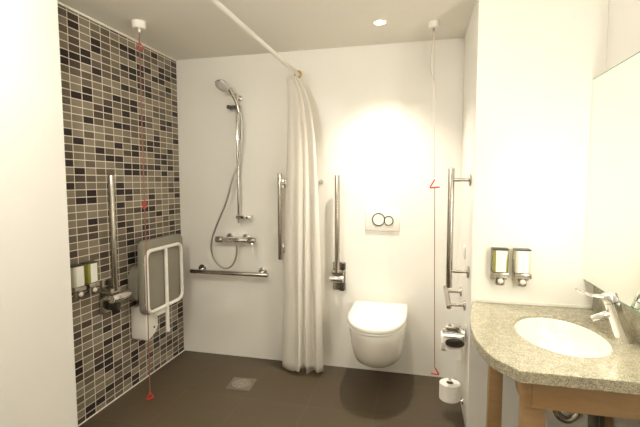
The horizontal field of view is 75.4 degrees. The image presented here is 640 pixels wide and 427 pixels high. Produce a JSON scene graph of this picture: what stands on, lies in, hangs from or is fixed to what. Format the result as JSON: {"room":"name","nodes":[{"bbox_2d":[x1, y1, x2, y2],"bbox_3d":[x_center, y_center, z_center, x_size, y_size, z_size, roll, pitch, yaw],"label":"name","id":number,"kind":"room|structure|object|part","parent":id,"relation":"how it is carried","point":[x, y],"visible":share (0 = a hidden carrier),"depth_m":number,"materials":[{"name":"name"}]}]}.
{"room":"accessible bathroom","nodes":[
{"label":"accessible bathroom","id":0,"kind":"room"},
{"bbox_2d":[0,0,77,426],"bbox_3d":[-1.708,0.161,0.840,0.308,2.356,2.602,1,5,14],"label":"wall","id":1,"kind":"structure","parent":0,"point":[38,378],"depth_m":1.88,"materials":[{"name":"white paint"}]},
{"bbox_2d":[58,4,183,424],"bbox_3d":[-1.343,0.013,2.748,0.120,2.356,1.290,1,5,14],"label":"wall","id":2,"kind":"structure","parent":0,"point":[100,66],"depth_m":2.63,"materials":[{"name":"tile"}]},
{"bbox_2d":[70,264,86,298],"bbox_3d":[-1.356,0.380,2.306,0.074,0.187,0.080,1,5,14],"label":"soap dispenser","id":3,"kind":"object","parent":2,"relation":"attached to","point":[78,286],"visible":0.84,"depth_m":2.29,"materials":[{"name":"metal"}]},
{"bbox_2d":[70,266,84,287],"bbox_3d":[-1.356,0.350,2.303,0.052,0.115,0.072,1,5,14],"label":"bottle","id":4,"kind":"object","parent":3,"relation":"on","point":[77,272],"depth_m":2.28,"materials":[{"name":"white plastic"}]},
{"bbox_2d":[79,260,99,293],"bbox_3d":[-1.332,0.373,2.404,0.074,0.187,0.080,1,5,14],"label":"soap dispenser","id":5,"kind":"object","parent":2,"relation":"attached to","point":[90,267],"visible":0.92,"depth_m":2.38,"materials":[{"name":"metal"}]},
{"bbox_2d":[83,262,97,283],"bbox_3d":[-1.332,0.343,2.402,0.052,0.115,0.072,1,5,14],"label":"bottle","id":6,"kind":"object","parent":5,"relation":"on","point":[90,268],"depth_m":2.38,"materials":[{"name":"white plastic"}]},
{"bbox_2d":[98,175,132,314],"bbox_3d":[-1.272,0.191,2.562,0.111,0.850,0.170,1,5,14],"label":"support rail","id":7,"kind":"object","parent":2,"relation":"attached to","point":[108,302],"visible":0.98,"depth_m":2.52,"materials":[{"name":"metal"}]},
{"bbox_3d":[-1.329,0.511,2.563,0.010,0.210,0.097,1,5,14],"label":"wall plate","id":8,"kind":"part","parent":7,"relation":"part of","materials":[{"name":"metal"}]},
{"bbox_3d":[-1.287,0.471,2.551,0.080,0.033,0.090,1,5,14],"label":"hinge arm","id":9,"kind":"part","parent":7,"relation":"part of","materials":[{"name":"metal"}]},
{"bbox_2d":[57,1,176,61],"bbox_3d":[-1.282,-1.154,2.642,0.008,0.011,1.288,1,5,14],"label":"trim","id":10,"kind":"structure","parent":2,"relation":"attached to","point":[58,2],"depth_m":2.56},
{"bbox_2d":[78,350,184,426],"bbox_3d":[-1.280,1.185,2.822,0.006,0.006,1.288,1,5,14],"label":"trim","id":11,"kind":"structure","parent":2,"relation":"attached to","point":[183,350],"depth_m":2.76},
{"bbox_2d":[128,234,183,340],"bbox_3d":[-1.153,0.505,2.957,0.168,0.682,0.475,1,5,14],"label":"chair","id":12,"kind":"object","parent":2,"relation":"attached to","point":[165,274],"visible":0.93,"depth_m":2.84,"materials":[{"name":"grey plastic"}]},
{"bbox_3d":[-1.234,0.469,2.763,0.075,0.229,0.063,1,5,14],"label":"arm","id":13,"kind":"part","parent":12,"relation":"part of","materials":[{"name":"grey plastic"}]},
{"bbox_3d":[-1.119,0.416,2.942,0.042,0.502,0.475,1,5,14],"label":"seat panel","id":14,"kind":"part","parent":12,"relation":"part of","materials":[{"name":"grey plastic"}]},
{"bbox_3d":[-1.090,0.443,2.920,0.025,0.440,0.431,1,5,14],"label":"frame","id":15,"kind":"part","parent":12,"relation":"part of","materials":[{"name":"white plastic"}]},
{"bbox_3d":[-1.087,0.540,2.938,0.029,0.605,0.029,1,5,14],"label":"support leg","id":16,"kind":"part","parent":12,"relation":"part of","materials":[{"name":"white plastic"}]},
{"bbox_2d":[57,0,475,59],"bbox_3d":[-0.260,-1.100,1.057,2.980,0.120,4.132,1,5,14],"label":"ceiling","id":17,"kind":"structure","parent":0,"point":[177,29],"depth_m":2.48,"materials":[{"name":"paint"}]},
{"bbox_2d":[131,19,145,30],"bbox_3d":[-1.086,-1.127,2.483,0.082,0.042,0.082,1,5,14],"label":"switch","id":18,"kind":"object","parent":17,"relation":"attached to","point":[139,25],"depth_m":2.46,"materials":[{"name":"white plastic"}]},
{"bbox_2d":[131,19,153,399],"bbox_3d":[-1.084,0.024,2.571,0.082,2.351,0.082,1,5,14],"label":"pull cord","id":19,"kind":"object","parent":17,"relation":"hanging from","point":[139,25],"visible":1,"depth_m":2.54,"materials":[{"name":"red plastic"}]},
{"bbox_3d":[-1.089,0.038,2.574,0.017,2.260,0.007,1,5,14],"label":"cord","id":20,"kind":"part","parent":19,"relation":"part of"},
{"bbox_2d":[372,19,387,25],"bbox_3d":[0.359,-1.147,2.488,0.092,0.007,0.092,1,5,14],"label":"recessed light","id":21,"kind":"object","parent":17,"relation":"in","point":[379,22],"visible":1,"depth_m":2.49,"materials":[{"name":"white"}]},
{"bbox_2d":[428,20,439,374],"bbox_3d":[0.706,-0.059,2.569,0.111,2.190,0.070,1,5,14],"label":"pull cord","id":22,"kind":"object","parent":17,"relation":"hanging from","point":[433,25],"visible":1,"depth_m":2.54,"materials":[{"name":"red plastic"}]},
{"bbox_3d":[0.688,-0.663,2.527,0.044,0.880,0.006,1,5,14],"label":"cord","id":23,"kind":"part","parent":22,"relation":"part of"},
{"bbox_2d":[428,20,439,29],"bbox_3d":[0.685,-1.133,2.491,0.070,0.036,0.070,1,5,14],"label":"switch","id":24,"kind":"object","parent":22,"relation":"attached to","point":[433,24],"depth_m":2.47,"materials":[{"name":"white plastic"}]},
{"bbox_3d":[0.721,0.410,2.602,0.026,1.150,0.005,1,5,14],"label":"cord","id":25,"kind":"part","parent":22,"relation":"part of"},
{"bbox_2d":[79,351,464,426],"bbox_3d":[-0.256,1.369,1.247,2.980,0.120,4.132,1,5,14],"label":"floor","id":26,"kind":"structure","parent":0,"point":[189,390],"depth_m":2.67,"materials":[{"name":"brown tile"}]},
{"bbox_2d":[225,377,256,390],"bbox_3d":[-0.545,1.181,2.874,0.170,0.006,0.170,1,4,10],"label":"floor drain","id":27,"kind":"object","parent":26,"relation":"on","point":[237,383],"visible":1,"depth_m":2.86,"materials":[{"name":"metal"}]},
{"bbox_2d":[486,364,639,426],"bbox_3d":[0.986,0.911,1.663,0.512,0.724,0.550,1,5,14],"label":"base frame","id":28,"kind":"object","parent":26,"relation":"on","point":[534,399],"visible":0.52,"depth_m":1.41,"materials":[{"name":"brown wood"}]},
{"bbox_3d":[0.825,0.889,1.959,0.060,0.724,0.050,1,5,14],"label":"leg","id":29,"kind":"part","parent":28,"relation":"part of","materials":[{"name":"brown wood"}]},
{"bbox_3d":[0.754,0.976,1.494,0.076,0.622,0.052,1,5,14],"label":"leg","id":30,"kind":"part","parent":28,"relation":"part of","materials":[{"name":"brown wood"}]},
{"bbox_2d":[470,286,639,394],"bbox_3d":[0.965,0.451,1.738,0.625,0.184,0.818,1,5,14],"label":"countertop","id":31,"kind":"structure","parent":28,"relation":"on","point":[494,336],"depth_m":1.54,"materials":[{"name":"stone"}]},
{"bbox_2d":[514,318,612,426],"bbox_3d":[1.006,0.738,1.753,0.425,0.450,0.415,-3,5,-33],"label":"washbasin","id":32,"kind":"object","parent":31,"relation":"in","point":[558,336],"visible":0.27,"depth_m":1.87,"materials":[{"name":"white ceramic"}]},
{"bbox_3d":[1.006,0.586,1.742,0.342,0.145,0.486,1,5,14],"label":"bowl","id":33,"kind":"part","parent":32,"relation":"part of","materials":[{"name":"white ceramic"}]},
{"bbox_2d":[575,288,633,343],"bbox_3d":[1.140,0.410,1.659,0.212,0.213,0.063,1,5,14],"label":"tap","id":34,"kind":"object","parent":31,"relation":"on","point":[614,312],"visible":0.99,"depth_m":1.63,"materials":[{"name":"silver metal"}]},
{"bbox_3d":[1.099,0.320,1.663,0.127,0.034,0.032,1,5,14],"label":"lever","id":35,"kind":"part","parent":34,"relation":"part of","materials":[{"name":"silver metal"}]},
{"bbox_3d":[1.135,0.408,1.661,0.094,0.055,0.030,1,5,14],"label":"spout","id":36,"kind":"part","parent":34,"relation":"part of","materials":[{"name":"silver metal"}]},
{"bbox_3d":[1.264,0.897,1.853,0.055,0.724,0.050,1,5,14],"label":"leg","id":37,"kind":"part","parent":28,"relation":"part of","materials":[{"name":"brown wood"}]},
{"bbox_2d":[176,38,464,378],"bbox_3d":[-0.128,-0.022,3.178,2.280,2.356,0.120,1,5,14],"label":"wall","id":38,"kind":"structure","parent":0,"point":[372,106],"depth_m":3.04,"materials":[{"name":"white paint"}]},
{"bbox_2d":[190,264,268,276],"bbox_3d":[-0.700,0.451,3.237,0.650,0.068,0.104,1,5,14],"label":"grab bar","id":39,"kind":"object","parent":38,"relation":"attached to","point":[202,268],"visible":1,"depth_m":3.20,"materials":[{"name":"metal"}]},
{"bbox_2d":[215,233,255,250],"bbox_3d":[-0.650,0.219,3.212,0.324,0.120,0.095,1,5,14],"label":"shower mixer","id":40,"kind":"object","parent":38,"relation":"attached to","point":[246,238],"visible":1,"depth_m":3.19,"materials":[{"name":"silver metal"}]},
{"bbox_3d":[-0.784,0.202,3.229,0.055,0.047,0.047,1,5,14],"label":"control knob","id":41,"kind":"part","parent":40,"relation":"part of","materials":[{"name":"metal"}]},
{"bbox_3d":[-0.523,0.206,3.166,0.055,0.047,0.047,1,5,14],"label":"control knob","id":42,"kind":"part","parent":40,"relation":"part of","materials":[{"name":"metal"}]},
{"bbox_2d":[227,93,252,222],"bbox_3d":[-0.609,-0.413,3.156,0.180,0.980,0.090,1,5,14],"label":"riser rail","id":43,"kind":"object","parent":38,"relation":"attached to","point":[239,98],"visible":1,"depth_m":3.15,"materials":[{"name":"silver metal"}]},
{"bbox_2d":[210,79,241,268],"bbox_3d":[-0.726,-0.269,3.111,0.266,1.422,0.145,1,5,14],"label":"shower","id":44,"kind":"object","parent":43,"relation":"attached to","point":[221,84],"visible":1,"depth_m":3.12,"materials":[{"name":"silver metal"}]},
{"bbox_3d":[-0.654,-0.863,3.071,0.124,0.214,0.038,-2,5,-27],"label":"handle","id":45,"kind":"part","parent":44,"relation":"part of","materials":[{"name":"metal"}]},
{"bbox_3d":[-0.625,-0.412,3.150,0.021,0.980,0.021,1,5,14],"label":"rail","id":46,"kind":"part","parent":43,"relation":"part of","materials":[{"name":"silver metal"}]},
{"bbox_2d":[209,0,301,77],"bbox_3d":[-0.385,-1.019,2.110,0.060,0.200,1.919,1,5,14],"label":"rail","id":47,"kind":"object","parent":38,"relation":"attached to","point":[217,3],"visible":0.85,"depth_m":2.18,"materials":[{"name":"white plastic"}]},
{"bbox_2d":[282,61,323,373],"bbox_3d":[-0.136,0.063,2.945,0.316,2.186,0.237,1,5,14],"label":"shower curtain","id":48,"kind":"object","parent":47,"relation":"hanging from","point":[302,345],"visible":0.98,"depth_m":2.95,"materials":[{"name":"white fabric"}]},
{"bbox_2d":[277,173,285,259],"bbox_3d":[-0.288,0.022,3.105,0.068,0.640,0.104,1,5,14],"label":"grab bar","id":49,"kind":"object","parent":38,"relation":"attached to","point":[281,183],"visible":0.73,"depth_m":3.06,"materials":[{"name":"metal"}]},
{"bbox_2d":[329,175,345,290],"bbox_3d":[0.127,0.149,3.011,0.109,0.850,0.111,1,5,14],"label":"support rail","id":50,"kind":"object","parent":38,"relation":"attached to","point":[338,277],"visible":1,"depth_m":2.98,"materials":[{"name":"metal"}]},
{"bbox_3d":[0.135,0.426,3.038,0.090,0.033,0.080,1,5,14],"label":"hinge arm","id":51,"kind":"part","parent":50,"relation":"part of","materials":[{"name":"metal"}]},
{"bbox_3d":[0.143,0.464,3.083,0.097,0.210,0.010,1,5,14],"label":"wall plate","id":52,"kind":"part","parent":50,"relation":"part of","materials":[{"name":"metal"}]},
{"bbox_2d":[348,301,407,367],"bbox_3d":[0.379,0.827,2.753,0.384,0.336,0.591,1,5,14],"label":"toilet","id":53,"kind":"object","parent":38,"relation":"attached to","point":[377,330],"visible":1,"depth_m":2.57,"materials":[{"name":"white ceramic"}]},
{"bbox_3d":[0.374,0.705,2.722,0.380,0.016,0.538,1,5,14],"label":"seat","id":54,"kind":"part","parent":53,"relation":"part of","materials":[{"name":"white plastic"}]},
{"bbox_3d":[0.374,0.678,2.720,0.384,0.032,0.547,1,5,14],"label":"lid","id":55,"kind":"part","parent":53,"relation":"part of","materials":[{"name":"white ceramic"}]},
{"bbox_3d":[0.380,0.855,2.760,0.378,0.279,0.581,1,5,14],"label":"bowl","id":56,"kind":"part","parent":53,"relation":"part of","materials":[{"name":"white ceramic"}]},
{"bbox_2d":[365,208,399,231],"bbox_3d":[0.447,0.045,2.974,0.246,0.164,0.017,1,5,14],"label":"flush plate","id":57,"kind":"object","parent":38,"relation":"attached to","point":[376,219],"visible":1,"depth_m":2.97,"materials":[{"name":"white plastic"}]},
{"bbox_2d":[456,0,608,426],"bbox_3d":[1.180,0.028,2.502,0.580,2.356,0.825,1,5,14],"label":"wall","id":58,"kind":"structure","parent":0,"point":[531,67],"depth_m":2.08,"materials":[{"name":"white paint"}]},
{"bbox_2d":[442,323,466,347],"bbox_3d":[0.768,0.694,2.367,0.135,0.109,0.106,1,5,14],"label":"paper holder","id":59,"kind":"object","parent":58,"relation":"attached to","point":[450,329],"visible":0.93,"depth_m":2.34,"materials":[{"name":"silver metal"}]},
{"bbox_2d":[440,330,462,359],"bbox_3d":[0.760,0.751,2.396,0.118,0.140,0.117,1,5,14],"label":"toilet roll","id":60,"kind":"object","parent":59,"relation":"on","point":[452,353],"visible":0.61,"depth_m":2.35,"materials":[{"name":"paper"}]},
{"bbox_3d":[0.835,0.676,2.373,0.008,0.065,0.060,1,5,14],"label":"wall plate","id":61,"kind":"part","parent":59,"relation":"part of","materials":[{"name":"silver metal"}]},
{"bbox_2d":[443,285,465,310],"bbox_3d":[0.837,0.523,2.588,0.110,0.081,0.352,1,5,14],"label":"grab bar","id":62,"kind":"object","parent":58,"relation":"attached to","point":[447,291],"visible":0.97,"depth_m":2.51,"materials":[{"name":"metal"}]},
{"bbox_2d":[448,377,463,404],"bbox_3d":[0.809,1.057,2.465,0.089,0.156,0.040,1,5,14],"label":"holder","id":63,"kind":"object","parent":58,"relation":"attached to","point":[449,378],"visible":0.55,"depth_m":2.46,"materials":[{"name":"silver metal"}]},
{"bbox_2d":[439,378,459,403],"bbox_3d":[0.774,1.058,2.474,0.120,0.100,0.120,1,5,14],"label":"toilet roll","id":64,"kind":"object","parent":63,"relation":"on","point":[448,393],"visible":1,"depth_m":2.43,"materials":[{"name":"paper"}]},
{"bbox_2d":[446,168,471,287],"bbox_3d":[0.772,0.084,2.311,0.121,0.675,0.068,1,5,14],"label":"grab bar","id":65,"kind":"object","parent":58,"relation":"attached to","point":[451,171],"visible":1,"depth_m":2.31,"materials":[{"name":"metal"}]},
{"bbox_2d":[462,244,465,258],"bbox_3d":[0.873,0.232,2.510,0.013,0.080,0.080,1,5,14],"label":"light switch","id":66,"kind":"object","parent":58,"relation":"attached to","point":[464,246],"visible":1,"depth_m":2.47,"materials":[{"name":"white plastic"}]},
{"bbox_2d":[490,247,508,285],"bbox_3d":[0.921,0.271,2.119,0.080,0.187,0.074,1,5,14],"label":"soap dispenser","id":67,"kind":"object","parent":58,"relation":"attached to","point":[498,268],"visible":1,"depth_m":2.10,"materials":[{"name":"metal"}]},
{"bbox_2d":[492,249,508,272],"bbox_3d":[0.921,0.241,2.117,0.072,0.115,0.052,1,5,14],"label":"bottle","id":68,"kind":"object","parent":67,"relation":"on","point":[500,257],"depth_m":2.09,"materials":[{"name":"white plastic"}]},
{"bbox_2d":[512,248,531,286],"bbox_3d":[1.022,0.273,2.095,0.080,0.187,0.074,1,5,14],"label":"soap dispenser","id":69,"kind":"object","parent":58,"relation":"attached to","point":[521,257],"visible":1,"depth_m":2.07,"materials":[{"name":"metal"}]},
{"bbox_3d":[1.030,0.261,2.125,0.080,0.167,0.010,1,5,14],"label":"plate","id":70,"kind":"part","parent":69,"relation":"part of","materials":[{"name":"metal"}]},
{"bbox_2d":[513,250,530,273],"bbox_3d":[1.022,0.243,2.093,0.072,0.115,0.052,1,5,14],"label":"bottle","id":71,"kind":"object","parent":69,"relation":"on","point":[521,258],"depth_m":2.07,"materials":[{"name":"white plastic"}]},
{"bbox_2d":[476,299,591,308],"bbox_3d":[1.091,0.463,2.126,0.542,0.016,0.010,1,5,14],"label":"trim","id":72,"kind":"structure","parent":58,"relation":"attached to","point":[477,300],"depth_m":2.12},
{"bbox_2d":[605,0,639,426],"bbox_3d":[1.146,0.154,0.876,0.120,2.356,4.012,1,5,14],"label":"wall","id":73,"kind":"structure","parent":0,"point":[623,32],"depth_m":1.81,"materials":[{"name":"white paint"}]},
{"bbox_2d":[584,51,639,312],"bbox_3d":[1.250,-0.130,1.655,0.052,0.980,0.754,1,5,14],"label":"mirror","id":74,"kind":"object","parent":73,"relation":"attached to","point":[612,244],"visible":0.97,"depth_m":1.74,"materials":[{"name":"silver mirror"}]}
]}

